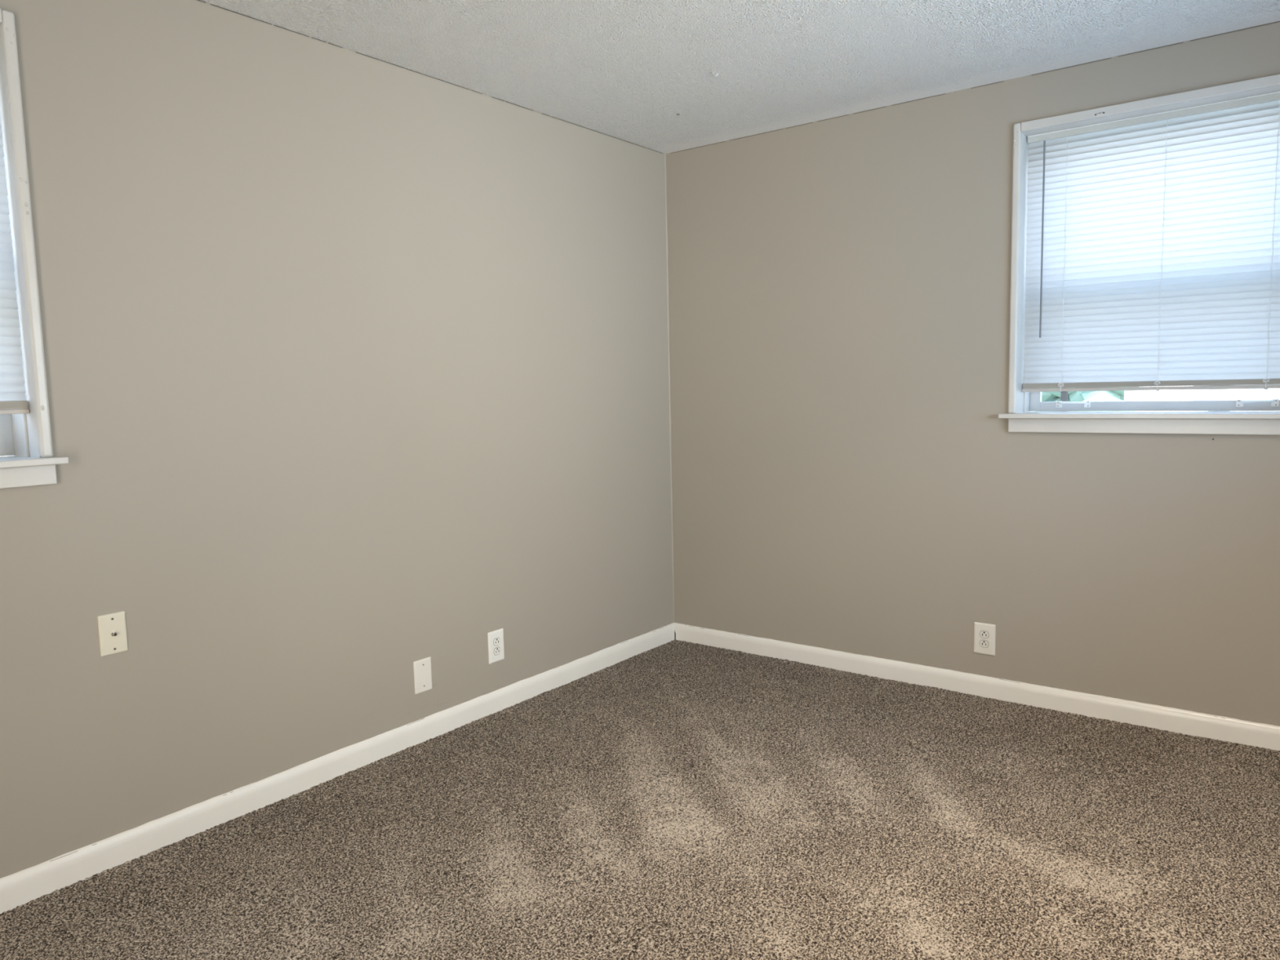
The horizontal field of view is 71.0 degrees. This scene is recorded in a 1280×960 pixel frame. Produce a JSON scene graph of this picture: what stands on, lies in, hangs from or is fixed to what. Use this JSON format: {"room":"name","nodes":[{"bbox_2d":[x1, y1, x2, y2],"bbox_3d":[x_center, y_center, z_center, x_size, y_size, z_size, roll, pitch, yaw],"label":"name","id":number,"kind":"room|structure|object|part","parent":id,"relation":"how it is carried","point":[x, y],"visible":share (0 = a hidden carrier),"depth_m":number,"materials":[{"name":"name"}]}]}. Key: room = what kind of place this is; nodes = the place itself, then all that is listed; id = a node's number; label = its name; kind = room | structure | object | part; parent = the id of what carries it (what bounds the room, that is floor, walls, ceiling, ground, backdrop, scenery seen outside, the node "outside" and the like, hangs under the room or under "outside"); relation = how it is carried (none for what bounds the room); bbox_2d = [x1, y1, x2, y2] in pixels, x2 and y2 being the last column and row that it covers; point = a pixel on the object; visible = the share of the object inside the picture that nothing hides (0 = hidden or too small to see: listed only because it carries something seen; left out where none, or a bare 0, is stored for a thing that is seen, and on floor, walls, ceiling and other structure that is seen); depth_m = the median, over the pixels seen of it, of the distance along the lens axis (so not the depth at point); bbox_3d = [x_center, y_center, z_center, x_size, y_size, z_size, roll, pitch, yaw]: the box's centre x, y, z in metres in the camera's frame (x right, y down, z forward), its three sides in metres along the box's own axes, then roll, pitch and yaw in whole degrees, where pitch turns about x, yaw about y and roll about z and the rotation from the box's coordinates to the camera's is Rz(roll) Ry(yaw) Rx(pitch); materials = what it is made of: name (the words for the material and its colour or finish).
{"room":"empty bedroom","nodes":[
{"label":"empty bedroom","id":0,"kind":"room"},
{"bbox_2d":[0,0,674,878],"bbox_3d":[-1.292,-0.162,2.858,0.245,2.490,4.930,3,7,37],"label":"wall","id":1,"kind":"structure","parent":0,"point":[357,372],"depth_m":2.89,"materials":[{"name":"beige paint"}]},
{"bbox_2d":[0,8,69,488],"bbox_3d":[-1.927,-0.532,1.955,0.285,1.176,1.047,3,7,37],"label":"window","id":2,"kind":"structure","parent":1,"relation":"in","point":[24,438],"depth_m":2.28,"materials":[{"name":"white paint"}]},
{"bbox_3d":[-1.860,-1.096,1.837,0.020,0.033,0.946,3,7,37],"label":"head casing","id":3,"kind":"part","parent":2,"relation":"part of","materials":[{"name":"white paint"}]},
{"bbox_3d":[-1.982,-0.281,2.027,0.028,0.519,0.942,3,7,37],"label":"sash","id":4,"kind":"part","parent":2,"relation":"part of","materials":[{"name":"white paint"}]},
{"bbox_2d":[0,120,29,414],"bbox_3d":[-1.889,-0.603,1.918,0.031,0.961,0.944,3,7,37],"label":"window blind","id":5,"kind":"object","parent":2,"relation":"attached to","point":[12,388],"visible":1,"depth_m":2.29,"materials":[{"name":"plastic"}]},
{"bbox_3d":[-1.880,-0.135,1.967,0.025,0.012,0.944,3,7,37],"label":"rail","id":6,"kind":"part","parent":5,"relation":"part of","materials":[{"name":"white plastic"}]},
{"bbox_2d":[97,610,128,657],"bbox_3d":[-1.453,0.426,2.481,0.017,0.114,0.070,3,7,37],"label":"wall plate","id":7,"kind":"object","parent":1,"relation":"attached to","point":[112,627],"visible":1,"depth_m":2.48,"materials":[{"name":"beige plastic"}]},
{"bbox_2d":[0,622,675,914],"bbox_3d":[-1.167,0.992,2.900,0.015,0.092,4.451,3,7,37],"label":"baseboard","id":8,"kind":"structure","parent":1,"relation":"attached to","point":[19,888],"depth_m":2.90,"materials":[{"name":"white paint"}]},
{"bbox_2d":[413,657,431,694],"bbox_3d":[-0.809,0.731,3.355,0.007,0.124,0.080,3,7,37],"label":"blank wall plate","id":9,"kind":"object","parent":1,"relation":"attached to","point":[422,668],"visible":1,"depth_m":3.35,"materials":[{"name":"white plastic"}]},
{"bbox_2d":[487,628,504,664],"bbox_3d":[-0.583,0.676,3.648,0.008,0.130,0.084,3,7,37],"label":"wall outlet","id":10,"kind":"object","parent":1,"relation":"attached to","point":[495,638],"visible":1,"depth_m":3.64,"materials":[{"name":"white plastic"}]},
{"bbox_2d":[493,637,500,645],"bbox_3d":[-0.581,0.656,3.645,0.001,0.031,0.038,3,7,37],"label":"receptacle","id":11,"kind":"object","parent":10,"relation":"attached to","point":[496,641],"depth_m":3.64,"materials":[{"name":"white plastic"}]},
{"bbox_2d":[493,646,500,655],"bbox_3d":[-0.581,0.695,3.649,0.001,0.031,0.038,3,7,37],"label":"receptacle","id":12,"kind":"object","parent":10,"relation":"attached to","point":[496,649],"depth_m":3.65,"materials":[{"name":"white plastic"}]},
{"bbox_2d":[0,639,1279,959],"bbox_3d":[0.239,1.109,1.833,3.550,0.011,4.450,3,7,37],"label":"floor","id":13,"kind":"structure","parent":0,"point":[675,799],"depth_m":2.56,"materials":[{"name":"brown carpet"}]},
{"bbox_2d":[200,0,1279,154],"bbox_3d":[0.220,-1.393,1.626,4.030,0.158,4.810,3,7,37],"label":"ceiling","id":14,"kind":"structure","parent":0,"point":[664,77],"depth_m":3.03,"materials":[{"name":"white paint"}]},
{"bbox_2d":[665,21,1279,726],"bbox_3d":[1.730,-0.293,3.490,3.790,2.490,0.241,3,7,37],"label":"wall","id":15,"kind":"structure","parent":0,"point":[847,476],"depth_m":3.73,"materials":[{"name":"beige paint"}]},
{"bbox_2d":[674,622,1279,751],"bbox_3d":[1.583,0.862,3.581,3.551,0.092,0.015,3,7,37],"label":"baseboard","id":16,"kind":"structure","parent":15,"relation":"attached to","point":[1188,722],"depth_m":3.64,"materials":[{"name":"white paint"}]},
{"bbox_2d":[973,622,995,655],"bbox_3d":[1.415,0.653,3.688,0.086,0.130,0.008,3,7,37],"label":"wall outlet","id":17,"kind":"object","parent":15,"relation":"attached to","point":[984,634],"visible":1,"depth_m":3.69,"materials":[{"name":"white plastic"}]},
{"bbox_2d":[979,640,988,648],"bbox_3d":[1.414,0.673,3.688,0.038,0.031,0.001,3,7,37],"label":"receptacle","id":18,"kind":"object","parent":17,"relation":"attached to","point":[983,643],"depth_m":3.69,"materials":[{"name":"white plastic"}]},
{"bbox_2d":[979,630,989,638],"bbox_3d":[1.413,0.634,3.684,0.038,0.031,0.001,3,7,37],"label":"receptacle","id":19,"kind":"object","parent":17,"relation":"attached to","point":[983,633],"depth_m":3.68,"materials":[{"name":"white plastic"}]},
{"bbox_2d":[998,74,1279,435],"bbox_3d":[1.902,-0.762,3.270,1.056,1.176,0.287,3,7,37],"label":"window","id":20,"kind":"structure","parent":15,"relation":"in","point":[1027,412],"depth_m":3.34,"materials":[{"name":"white paint"}]},
{"bbox_3d":[1.452,-0.810,3.481,0.028,1.103,0.020,3,7,37],"label":"casing","id":21,"kind":"part","parent":20,"relation":"part of","materials":[{"name":"white paint"}]},
{"bbox_3d":[1.828,-1.321,3.132,0.946,0.033,0.020,3,7,37],"label":"head casing","id":22,"kind":"part","parent":20,"relation":"part of","materials":[{"name":"white paint"}]},
{"bbox_2d":[1022,91,1279,392],"bbox_3d":[1.891,-0.820,3.252,0.944,0.990,0.041,3,7,37],"label":"window blind","id":23,"kind":"object","parent":20,"relation":"attached to","point":[1153,251],"visible":1,"depth_m":3.26,"materials":[{"name":"plastic"}]},
{"bbox_3d":[1.630,-0.830,3.450,0.004,0.948,0.003,3,7,37],"label":"ladder cord","id":24,"kind":"part","parent":23,"relation":"part of","materials":[{"name":"white fabric"}]},
{"bbox_3d":[1.906,-0.338,3.306,0.944,0.012,0.025,3,7,37],"label":"rail","id":25,"kind":"part","parent":23,"relation":"part of","materials":[{"name":"white plastic"}]},
{"bbox_3d":[1.891,-0.815,3.251,0.004,0.948,0.003,3,7,37],"label":"ladder cord","id":26,"kind":"part","parent":23,"relation":"part of","materials":[{"name":"white fabric"}]},
{"bbox_3d":[2.152,-0.801,3.053,0.004,0.948,0.003,3,7,37],"label":"ladder cord","id":27,"kind":"part","parent":23,"relation":"part of","materials":[{"name":"white fabric"}]},
{"bbox_3d":[1.967,-0.519,3.373,0.942,0.518,0.028,3,7,37],"label":"sash","id":28,"kind":"part","parent":20,"relation":"part of","materials":[{"name":"white paint"}]},
{"label":"outside","id":29,"kind":"structure","parent":0,"visible":0},
{"bbox_3d":[3.223,0.961,8.674,60.000,0.020,70.000,3,7,37],"label":"ground","id":30,"kind":"structure","parent":29,"visible":0},
{"bbox_2d":[1060,387,1067,401],"bbox_3d":[4.260,-0.187,9.052,0.130,2.140,0.150,3,7,37],"label":"fence post","id":31,"kind":"object","parent":30,"relation":"on","point":[1064,397],"visible":0.02,"depth_m":8.96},
{"bbox_2d":[1041,386,1146,401],"bbox_3d":[3.450,-0.420,11.114,4.957,2.311,1.182,3,7,37],"label":"hedge","id":32,"kind":"object","parent":30,"relation":"on","point":[1121,395],"visible":0.02,"depth_m":9.49,"materials":[{"name":"green plant"}]},
{"bbox_2d":[1192,384,1279,411],"bbox_3d":[13.416,-1.769,7.486,15.200,5.200,5.800,3,7,37],"label":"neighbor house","id":33,"kind":"structure","parent":30,"relation":"on","point":[1233,393],"depth_m":9.75,"materials":[{"name":"white"}]}
]}

